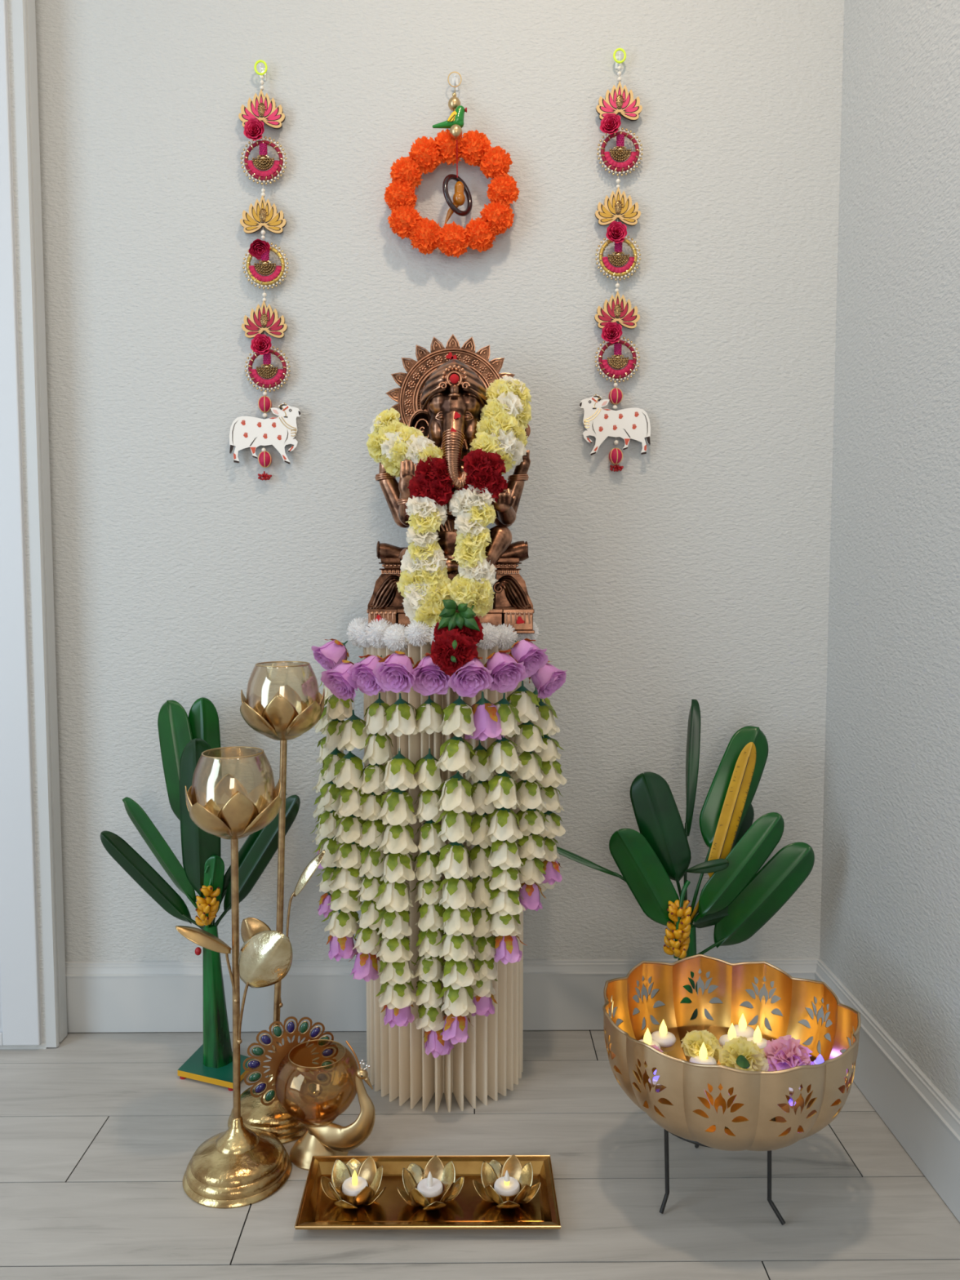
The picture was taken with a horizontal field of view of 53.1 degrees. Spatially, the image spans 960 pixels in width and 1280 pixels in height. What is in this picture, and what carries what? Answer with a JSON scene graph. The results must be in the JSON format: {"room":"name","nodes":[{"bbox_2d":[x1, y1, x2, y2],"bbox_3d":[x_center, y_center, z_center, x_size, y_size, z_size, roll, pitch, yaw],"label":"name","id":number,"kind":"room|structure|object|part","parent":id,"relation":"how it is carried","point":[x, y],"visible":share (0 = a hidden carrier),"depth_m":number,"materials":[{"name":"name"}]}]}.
{"room":"home prayer room","nodes":[
{"label":"home prayer room","id":0,"kind":"room"},
{"bbox_2d":[35,0,844,961],"bbox_3d":[-1.059,-0.543,1.935,3.724,2.700,0.100,0,4,-1],"label":"wall","id":1,"kind":"structure","parent":0,"point":[698,568],"depth_m":1.90,"materials":[{"name":"grey paint"}]},
{"bbox_2d":[258,64,266,80],"bbox_3d":[-0.419,-1.090,1.841,0.013,0.024,0.023,0,4,-1],"label":"hook","id":2,"kind":"object","parent":1,"relation":"attached to","point":[261,69],"visible":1,"depth_m":1.85,"materials":[{"name":"white plastic"}]},
{"bbox_2d":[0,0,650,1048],"bbox_3d":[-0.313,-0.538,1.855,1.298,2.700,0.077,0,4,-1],"label":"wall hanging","id":3,"kind":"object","parent":2,"relation":"hanging from","point":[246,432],"depth_m":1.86,"materials":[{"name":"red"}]},
{"bbox_2d":[0,0,41,1045],"bbox_3d":[-1.274,-0.416,1.825,0.810,2.438,0.042,0,4,-1],"label":"door","id":4,"kind":"structure","parent":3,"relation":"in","point":[20,1021],"depth_m":1.84,"materials":[{"name":"white paint"}]},
{"bbox_2d":[11,0,67,1047],"bbox_3d":[-0.851,-0.439,1.855,0.022,2.497,0.075,0,4,-1],"label":"trim","id":5,"kind":"structure","parent":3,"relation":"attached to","point":[24,18],"depth_m":1.84,"materials":[{"name":"grey paint"}]},
{"bbox_3d":[-0.418,-1.018,1.838,0.089,0.072,0.003,0,4,-1],"label":"cut frame","id":6,"kind":"part","parent":3,"relation":"part of","materials":[{"name":"brown wood"}]},
{"bbox_3d":[-0.419,-0.822,1.852,0.089,0.072,0.003,0,4,-1],"label":"cut frame","id":7,"kind":"part","parent":3,"relation":"part of","materials":[{"name":"brown wood"}]},
{"bbox_3d":[-0.420,-0.624,1.866,0.089,0.072,0.003,0,4,-1],"label":"cut frame","id":8,"kind":"part","parent":3,"relation":"part of","materials":[{"name":"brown wood"}]},
{"bbox_3d":[-0.376,-0.431,1.877,0.034,0.065,0.003,0,4,-1],"label":"gold trim","id":9,"kind":"part","parent":3,"relation":"part of","materials":[{"name":"brown"}]},
{"bbox_3d":[0.221,-0.449,1.882,0.034,0.065,0.003,0,4,-1],"label":"gold trim","id":10,"kind":"part","parent":3,"relation":"part of","materials":[{"name":"brown"}]},
{"bbox_3d":[0.268,-0.644,1.872,0.089,0.072,0.003,0,4,-1],"label":"cut frame","id":11,"kind":"part","parent":3,"relation":"part of","materials":[{"name":"brown wood"}]},
{"bbox_3d":[0.267,-0.840,1.858,0.089,0.072,0.003,0,4,-1],"label":"cut frame","id":12,"kind":"part","parent":3,"relation":"part of","materials":[{"name":"brown wood"}]},
{"bbox_3d":[0.268,-1.037,1.844,0.089,0.072,0.003,0,4,-1],"label":"cut frame","id":13,"kind":"part","parent":3,"relation":"part of","materials":[{"name":"brown wood"}]},
{"bbox_2d":[65,958,818,1032],"bbox_3d":[-0.080,0.733,1.979,1.564,0.144,0.014,0,4,-1],"label":"baseboard","id":14,"kind":"structure","parent":1,"relation":"attached to","point":[559,994],"depth_m":1.97,"materials":[{"name":"grey paint"}]},
{"bbox_2d":[451,74,458,90],"bbox_3d":[-0.048,-1.074,1.847,0.013,0.024,0.023,0,4,-1],"label":"hook","id":15,"kind":"object","parent":1,"relation":"attached to","point":[455,82],"visible":0.99,"depth_m":1.85,"materials":[{"name":"white plastic"}]},
{"bbox_2d":[383,71,519,257],"bbox_3d":[-0.053,-0.911,1.829,0.262,0.353,0.064,0,4,-1],"label":"wreath","id":16,"kind":"object","parent":15,"relation":"hanging from","point":[425,155],"visible":1,"depth_m":1.83,"materials":[{"name":"orange fabric"}]},
{"bbox_3d":[-0.043,-0.913,1.823,0.003,0.059,0.028,0,4,-1],"label":"red cord","id":17,"kind":"part","parent":16,"relation":"part of","materials":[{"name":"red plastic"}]},
{"bbox_3d":[-0.048,-1.074,1.846,0.005,0.017,0.022,0,4,-1],"label":"hook arm","id":18,"kind":"part","parent":15,"relation":"part of","materials":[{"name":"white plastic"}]},
{"bbox_2d":[614,52,622,69],"bbox_3d":[0.268,-1.116,1.847,0.013,0.024,0.023,0,4,-1],"label":"hook","id":19,"kind":"object","parent":1,"relation":"attached to","point":[619,58],"visible":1,"depth_m":1.86,"materials":[{"name":"white plastic"}]},
{"bbox_3d":[0.268,-1.116,1.846,0.005,0.017,0.022,0,4,-1],"label":"hook arm","id":20,"kind":"part","parent":19,"relation":"part of","materials":[{"name":"white plastic"}]},
{"bbox_2d":[0,1029,959,1279],"bbox_3d":[-1.033,1.005,-0.386,3.724,0.060,4.951,0,4,-1],"label":"floor","id":21,"kind":"structure","parent":0,"point":[100,1133],"depth_m":1.46,"materials":[{"name":"grey wood"}]},
{"bbox_2d":[100,697,300,1090],"bbox_3d":[-0.514,0.466,1.814,0.355,0.703,0.155,1,4,11],"label":"banana plant","id":22,"kind":"object","parent":21,"relation":"on","point":[183,739],"visible":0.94,"depth_m":1.79,"materials":[{"name":"green plant"}]},
{"bbox_3d":[-0.531,0.507,1.805,0.043,0.064,0.008,0,4,-4],"label":"stem","id":23,"kind":"part","parent":22,"relation":"part of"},
{"bbox_3d":[-0.536,0.533,1.807,0.049,0.037,0.008,0,4,-5],"label":"stem","id":24,"kind":"part","parent":22,"relation":"part of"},
{"bbox_3d":[-0.496,0.806,1.823,0.145,0.011,0.105,2,4,21],"label":"board","id":25,"kind":"part","parent":22,"relation":"part of","materials":[{"name":"green wood"}]},
{"bbox_3d":[-0.497,0.512,1.818,0.036,0.075,0.011,-4,6,-44],"label":"stem","id":26,"kind":"part","parent":22,"relation":"part of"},
{"bbox_3d":[-0.486,0.522,1.807,0.043,0.058,0.008,0,4,-1],"label":"stem","id":27,"kind":"part","parent":22,"relation":"part of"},
{"bbox_2d":[175,746,292,1208],"bbox_3d":[-0.373,0.505,1.486,0.179,0.672,0.164,0,4,-1],"label":"candle stand","id":28,"kind":"object","parent":21,"relation":"on","point":[239,1166],"visible":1,"depth_m":1.46,"materials":[{"name":"gold metal"}]},
{"bbox_3d":[-0.383,0.517,1.480,0.021,0.091,0.008,-3,5,-36],"label":"stem","id":29,"kind":"part","parent":28,"relation":"part of","materials":[{"name":"gold metal"}]},
{"bbox_2d":[215,833,252,839],"bbox_3d":[-0.377,0.295,1.471,0.080,0.016,0.080,0,4,-1],"label":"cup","id":30,"kind":"object","parent":28,"relation":"on","point":[226,836],"depth_m":1.44,"materials":[{"name":"gold metal"}]},
{"bbox_3d":[-0.364,0.571,1.473,0.008,0.115,0.041,-3,5,-37],"label":"stem","id":31,"kind":"part","parent":28,"relation":"part of","materials":[{"name":"gold metal"}]},
{"bbox_2d":[227,661,325,1143],"bbox_3d":[-0.348,0.434,1.636,0.172,0.792,0.161,-1,4,-10],"label":"candle stand","id":32,"kind":"object","parent":21,"relation":"on","point":[286,717],"visible":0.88,"depth_m":1.62,"materials":[{"name":"gold metal"}]},
{"bbox_3d":[-0.356,0.583,1.646,0.036,0.097,0.008,0,4,-1],"label":"stem","id":33,"kind":"part","parent":32,"relation":"part of","materials":[{"name":"gold metal"}]},
{"bbox_2d":[265,733,303,740],"bbox_3d":[-0.330,0.160,1.616,0.080,0.016,0.080,0,4,-1],"label":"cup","id":34,"kind":"object","parent":32,"relation":"on","point":[277,736],"depth_m":1.58,"materials":[{"name":"gold metal"}]},
{"bbox_3d":[-0.323,0.471,1.638,0.022,0.088,0.008,0,4,-1],"label":"stem","id":35,"kind":"part","parent":32,"relation":"part of","materials":[{"name":"gold metal"}]},
{"bbox_2d":[242,1016,375,1170],"bbox_3d":[-0.278,0.733,1.554,0.177,0.208,0.143,-2,5,-28],"label":"candle holder","id":36,"kind":"object","parent":21,"relation":"on","point":[291,1062],"visible":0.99,"depth_m":1.58,"materials":[{"name":"gold metal"}]},
{"bbox_2d":[288,1039,346,1068],"bbox_3d":[-0.263,0.721,1.556,0.136,0.106,0.134,0,4,-1],"label":"glass bowl","id":37,"kind":"object","parent":36,"relation":"on","point":[300,1056],"depth_m":1.61,"materials":[{"name":"brown glass"}]},
{"bbox_2d":[296,1102,338,1127],"bbox_3d":[-0.263,0.774,1.560,0.068,0.011,0.068,0,4,-1],"label":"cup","id":38,"kind":"object","parent":36,"relation":"on","point":[308,1114],"depth_m":1.57,"materials":[{"name":"brown metal"}]},
{"bbox_2d":[294,1155,560,1229],"bbox_3d":[-0.075,0.834,1.439,0.378,0.022,0.169,0,4,-1],"label":"brass tray","id":39,"kind":"object","parent":21,"relation":"on","point":[467,1211],"visible":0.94,"depth_m":1.42,"materials":[{"name":"gold metal"}]},
{"bbox_2d":[320,1155,386,1208],"bbox_3d":[-0.189,0.819,1.442,0.085,0.044,0.096,-3,5,-36],"label":"tealight holder","id":40,"kind":"object","parent":39,"relation":"on","point":[367,1170],"visible":0.85,"depth_m":1.45,"materials":[{"name":"gold metal"}]},
{"bbox_2d":[342,1169,367,1195],"bbox_3d":[-0.188,0.815,1.443,0.038,0.038,0.038,0,4,-1],"label":"tealight","id":41,"kind":"object","parent":40,"relation":"in","point":[352,1186],"visible":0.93,"depth_m":1.44,"materials":[{"name":"white plastic"}]},
{"bbox_2d":[396,1155,464,1210],"bbox_3d":[-0.077,0.819,1.439,0.094,0.044,0.085,2,5,28],"label":"tealight holder","id":42,"kind":"object","parent":39,"relation":"on","point":[414,1174],"visible":0.87,"depth_m":1.45,"materials":[{"name":"gold metal"}]},
{"bbox_2d":[417,1171,442,1197],"bbox_3d":[-0.075,0.815,1.440,0.038,0.038,0.038,0,4,-1],"label":"tealight","id":43,"kind":"object","parent":42,"relation":"in","point":[429,1187],"visible":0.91,"depth_m":1.44,"materials":[{"name":"white wax"}]},
{"bbox_2d":[472,1154,541,1208],"bbox_3d":[0.040,0.819,1.443,0.096,0.044,0.084,4,5,41],"label":"tealight holder","id":44,"kind":"object","parent":39,"relation":"on","point":[491,1171],"visible":0.84,"depth_m":1.45,"materials":[{"name":"gold metal"}]},
{"bbox_2d":[493,1170,519,1195],"bbox_3d":[0.040,0.815,1.443,0.038,0.038,0.038,0,4,-1],"label":"tealight","id":45,"kind":"object","parent":44,"relation":"in","point":[506,1185],"visible":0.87,"depth_m":1.44,"materials":[{"name":"white wax"}]},
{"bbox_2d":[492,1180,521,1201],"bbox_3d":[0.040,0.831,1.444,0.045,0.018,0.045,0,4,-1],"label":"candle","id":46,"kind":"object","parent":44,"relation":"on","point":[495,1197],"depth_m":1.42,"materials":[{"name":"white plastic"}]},
{"bbox_2d":[363,635,524,1112],"bbox_3d":[-0.067,0.400,1.800,0.304,0.838,0.304,0,4,-1],"label":"pedestal","id":47,"kind":"object","parent":21,"relation":"on","point":[490,1061],"visible":0.24,"depth_m":1.71,"materials":[{"name":"beige paper"}]},
{"bbox_2d":[309,681,346,868],"bbox_3d":[-0.282,0.234,1.817,0.071,0.404,0.076,3,5,40],"label":"strand","id":48,"kind":"object","parent":47,"relation":"hanging from","point":[322,723],"visible":0.15,"depth_m":1.80,"materials":[{"name":"beige"}]},
{"bbox_2d":[311,638,353,918],"bbox_3d":[-0.262,0.252,1.721,0.078,0.509,0.088,0,4,-1],"label":"strand","id":49,"kind":"object","parent":47,"relation":"hanging from","point":[332,653],"visible":0.62,"depth_m":1.71,"materials":[{"name":"beige"}]},
{"bbox_2d":[320,659,368,961],"bbox_3d":[-0.230,0.295,1.654,0.090,0.526,0.094,2,5,26],"label":"strand","id":50,"kind":"object","parent":47,"relation":"hanging from","point":[346,885],"visible":0.89,"depth_m":1.65,"materials":[{"name":"beige plant"}]},
{"bbox_2d":[346,654,395,982],"bbox_3d":[-0.185,0.307,1.633,0.085,0.567,0.093,-1,4,-7],"label":"strand","id":51,"kind":"object","parent":47,"relation":"hanging from","point":[378,750],"visible":0.86,"depth_m":1.63,"materials":[{"name":"beige"}]},
{"bbox_2d":[372,650,417,1027],"bbox_3d":[-0.141,0.336,1.604,0.083,0.640,0.098,0,4,-1],"label":"strand","id":52,"kind":"object","parent":47,"relation":"hanging from","point":[393,671],"visible":1,"depth_m":1.60,"materials":[{"name":"beige"}]},
{"bbox_2d":[408,652,453,1057],"bbox_3d":[-0.081,0.368,1.619,0.077,0.696,0.097,0,4,-1],"label":"strand","id":53,"kind":"object","parent":47,"relation":"hanging from","point":[429,680],"visible":0.91,"depth_m":1.62,"materials":[{"name":"beige"}]},
{"bbox_2d":[346,617,538,651],"bbox_3d":[-0.069,-0.017,1.764,0.354,0.060,0.328,0,4,2],"label":"flowers","id":54,"kind":"object","parent":47,"relation":"on","point":[380,633],"visible":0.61,"depth_m":1.65,"materials":[{"name":"white"}]},
{"bbox_2d":[366,333,534,633],"bbox_3d":[-0.052,-0.287,1.713,0.294,0.545,0.195,0,4,-1],"label":"statue","id":55,"kind":"object","parent":47,"relation":"on","point":[442,393],"visible":0.67,"depth_m":1.68,"materials":[{"name":"orange metal"}]},
{"bbox_3d":[-0.144,-0.089,1.748,0.111,0.066,0.128,0,4,-1],"label":"scroll leg","id":56,"kind":"part","parent":55,"relation":"part of","materials":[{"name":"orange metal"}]},
{"bbox_2d":[366,375,531,676],"bbox_3d":[-0.023,-0.207,1.667,0.255,0.517,0.299,-3,5,-34],"label":"garland","id":57,"kind":"object","parent":55,"relation":"hanging from","point":[430,597],"visible":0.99,"depth_m":1.63,"materials":[{"name":"white"}]},
{"bbox_3d":[0.038,-0.089,1.750,0.111,0.066,0.128,0,4,-1],"label":"scroll leg","id":58,"kind":"part","parent":55,"relation":"part of","materials":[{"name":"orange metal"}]},
{"bbox_2d":[434,657,493,1044],"bbox_3d":[-0.028,0.351,1.588,0.078,0.657,0.109,-3,5,-37],"label":"strand","id":59,"kind":"object","parent":47,"relation":"hanging from","point":[455,799],"visible":0.99,"depth_m":1.58,"materials":[{"name":"beige plant"}]},
{"bbox_2d":[464,689,504,1016],"bbox_3d":[0.005,0.366,1.632,0.074,0.567,0.090,1,4,7],"label":"strand","id":60,"kind":"object","parent":47,"relation":"hanging from","point":[486,719],"visible":0.77,"depth_m":1.63,"materials":[{"name":"beige"}]},
{"bbox_2d":[483,648,528,964],"bbox_3d":[0.044,0.282,1.613,0.078,0.540,0.101,0,4,-1],"label":"strand","id":61,"kind":"object","parent":47,"relation":"hanging from","point":[505,909],"visible":0.98,"depth_m":1.61,"materials":[{"name":"beige plant"}]},
{"bbox_2d":[506,638,548,911],"bbox_3d":[0.082,0.234,1.651,0.081,0.477,0.093,0,4,-1],"label":"strand","id":62,"kind":"object","parent":47,"relation":"hanging from","point":[531,824],"visible":0.92,"depth_m":1.64,"materials":[{"name":"beige plant"}]},
{"bbox_2d":[533,686,555,892],"bbox_3d":[0.113,0.273,1.822,0.074,0.410,0.067,1,4,9],"label":"strand","id":63,"kind":"object","parent":47,"relation":"hanging from","point":[544,886],"visible":0.02,"depth_m":1.81,"materials":[{"name":"beige"}]},
{"bbox_2d":[528,661,567,884],"bbox_3d":[0.120,0.238,1.713,0.080,0.406,0.076,-4,6,-44],"label":"strand","id":64,"kind":"object","parent":47,"relation":"hanging from","point":[548,679],"visible":0.75,"depth_m":1.70,"materials":[{"name":"beige"}]},
{"bbox_2d":[556,698,814,1019],"bbox_3d":[0.375,0.467,1.794,0.492,0.704,0.164,0,4,-1],"label":"banana plant","id":65,"kind":"object","parent":21,"relation":"on","point":[737,898],"visible":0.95,"depth_m":1.78,"materials":[{"name":"green plant"}]},
{"bbox_3d":[0.311,0.484,1.815,0.118,0.086,0.007,1,4,10],"label":"stem","id":66,"kind":"part","parent":65,"relation":"part of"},
{"bbox_3d":[0.375,0.485,1.789,0.031,0.112,0.007,-2,4,-25],"label":"stem","id":67,"kind":"part","parent":65,"relation":"part of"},
{"bbox_3d":[0.388,0.443,1.812,0.007,0.193,0.028,1,4,8],"label":"stem","id":68,"kind":"part","parent":65,"relation":"part of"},
{"bbox_3d":[0.403,0.517,1.778,0.047,0.054,0.010,4,5,41],"label":"stem","id":69,"kind":"part","parent":65,"relation":"part of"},
{"bbox_3d":[0.413,0.479,1.790,0.055,0.124,0.021,0,4,-1],"label":"stem","id":70,"kind":"part","parent":65,"relation":"part of","materials":[{"name":"green plant"}]},
{"bbox_3d":[0.416,0.454,1.808,0.059,0.172,0.022,0,4,-1],"label":"stem","id":71,"kind":"part","parent":65,"relation":"part of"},
{"bbox_3d":[0.425,0.583,1.802,0.075,0.053,0.008,0,4,1],"label":"stem","id":72,"kind":"part","parent":65,"relation":"part of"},
{"bbox_2d":[659,1117,785,1225],"bbox_3d":[0.351,0.775,1.470,0.182,0.134,0.214,0,4,-1],"label":"stand","id":73,"kind":"object","parent":21,"relation":"on","point":[697,1144],"visible":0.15,"depth_m":1.40,"materials":[{"name":"black"}]},
{"bbox_3d":[0.272,0.781,1.413,0.017,0.129,0.006,-2,5,-27],"label":"leg","id":74,"kind":"part","parent":73,"relation":"part of","materials":[{"name":"black metal"}]},
{"bbox_2d":[602,954,861,1151],"bbox_3d":[0.368,0.629,1.438,0.381,0.176,0.380,0,4,-1],"label":"bowl","id":75,"kind":"object","parent":73,"relation":"on","point":[717,1106],"visible":0.97,"depth_m":1.40,"materials":[{"name":"gold metal"}]},
{"label":"water","id":76,"kind":"object","parent":75,"relation":"in","visible":0},
{"bbox_2d":[638,1027,660,1048],"bbox_3d":[0.263,0.629,1.507,0.041,0.042,0.041,0,4,-1],"label":"candle","id":77,"kind":"object","parent":76,"relation":"on","point":[647,1037],"visible":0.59,"depth_m":1.50,"materials":[{"name":"white wax"}]},
{"bbox_2d":[648,1070,662,1087],"bbox_3d":[0.259,0.643,1.412,0.023,0.022,0.023,0,4,-1],"label":"pod","id":78,"kind":"object","parent":76,"relation":"on","point":[655,1079],"visible":0.42,"depth_m":1.41,"materials":[{"name":"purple plastic"}]},
{"bbox_2d":[651,1044,663,1052],"bbox_3d":[0.268,0.640,1.484,0.032,0.022,0.029,2,5,28],"label":"bloom","id":79,"kind":"object","parent":76,"relation":"on","point":[653,1046],"visible":0.06,"depth_m":1.49,"materials":[{"name":"pink plant"}]},
{"bbox_2d":[651,1019,675,1048],"bbox_3d":[0.293,0.627,1.535,0.041,0.042,0.041,0,4,-1],"label":"candle","id":80,"kind":"object","parent":76,"relation":"on","point":[664,1038],"visible":0.93,"depth_m":1.53,"materials":[{"name":"white plastic"}]},
{"bbox_2d":[680,1029,722,1063],"bbox_3d":[0.345,0.632,1.490,0.066,0.044,0.065,1,4,13],"label":"carnation","id":81,"kind":"object","parent":76,"relation":"on","point":[691,1044],"visible":0.66,"depth_m":1.49,"materials":[{"name":"yellow plant"}]},
{"bbox_2d":[688,1042,716,1064],"bbox_3d":[0.340,0.632,1.461,0.041,0.042,0.041,0,4,-1],"label":"candle","id":82,"kind":"object","parent":76,"relation":"on","point":[703,1054],"visible":0.66,"depth_m":1.46,"materials":[{"name":"white wax"}]},
{"bbox_2d":[718,1023,739,1048],"bbox_3d":[0.400,0.628,1.523,0.041,0.042,0.041,0,4,-1],"label":"candle","id":83,"kind":"object","parent":76,"relation":"on","point":[731,1032],"visible":0.59,"depth_m":1.52,"materials":[{"name":"white wax"}]},
{"bbox_2d":[736,1054,750,1068],"bbox_3d":[0.384,0.617,1.403,0.019,0.011,0.021,4,6,43],"label":"leaf","id":84,"kind":"object","parent":76,"relation":"on","point":[741,1060],"visible":1,"depth_m":1.40,"materials":[{"name":"green plant"}]},
{"bbox_2d":[718,1035,768,1071],"bbox_3d":[0.401,0.633,1.457,0.073,0.052,0.070,0,4,2],"label":"bloom","id":85,"kind":"object","parent":76,"relation":"on","point":[756,1056],"visible":0.56,"depth_m":1.45,"materials":[{"name":"yellow plant"}]},
{"bbox_2d":[733,1013,754,1038],"bbox_3d":[0.426,0.625,1.556,0.041,0.042,0.041,0,4,-1],"label":"candle","id":86,"kind":"object","parent":76,"relation":"on","point":[742,1029],"visible":0.75,"depth_m":1.55,"materials":[{"name":"white wax"}]},
{"bbox_2d":[746,1025,767,1048],"bbox_3d":[0.438,0.628,1.515,0.041,0.042,0.041,0,4,-1],"label":"candle","id":87,"kind":"object","parent":76,"relation":"on","point":[757,1038],"visible":0.55,"depth_m":1.51,"materials":[{"name":"white wax"}]},
{"bbox_2d":[763,1035,814,1071],"bbox_3d":[0.467,0.633,1.457,0.076,0.052,0.069,2,5,28],"label":"carnation","id":88,"kind":"object","parent":76,"relation":"on","point":[785,1052],"visible":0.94,"depth_m":1.45,"materials":[{"name":"pink plant"}]},
{"bbox_2d":[789,1087,800,1093],"bbox_3d":[0.454,0.644,1.395,0.023,0.022,0.023,0,4,-1],"label":"pod","id":89,"kind":"object","parent":76,"relation":"on","point":[791,1090],"visible":0.12,"depth_m":1.39,"materials":[{"name":"white plastic"}]},
{"bbox_2d":[813,1054,823,1064],"bbox_3d":[0.516,0.640,1.457,0.023,0.022,0.023,0,4,-1],"label":"pod","id":90,"kind":"object","parent":76,"relation":"on","point":[820,1060],"visible":0.53,"depth_m":1.45,"materials":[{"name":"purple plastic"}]},
{"bbox_3d":[0.430,0.782,1.394,0.030,0.130,0.006,3,5,38],"label":"leg","id":91,"kind":"part","parent":73,"relation":"part of","materials":[{"name":"black metal"}]},
{"bbox_2d":[819,0,959,1112],"bbox_3d":[0.779,-0.370,-0.504,0.100,2.700,4.830,0,4,-1],"label":"wall","id":92,"kind":"structure","parent":0,"point":[890,914],"depth_m":1.62,"materials":[{"name":"grey paint"}]},
{"bbox_2d":[814,958,959,1222],"bbox_3d":[0.722,0.902,-0.415,0.014,0.144,4.830,0,4,-1],"label":"baseboard","id":93,"kind":"structure","parent":92,"relation":"attached to","point":[926,1125],"depth_m":1.57,"materials":[{"name":"grey paint"}]}
]}

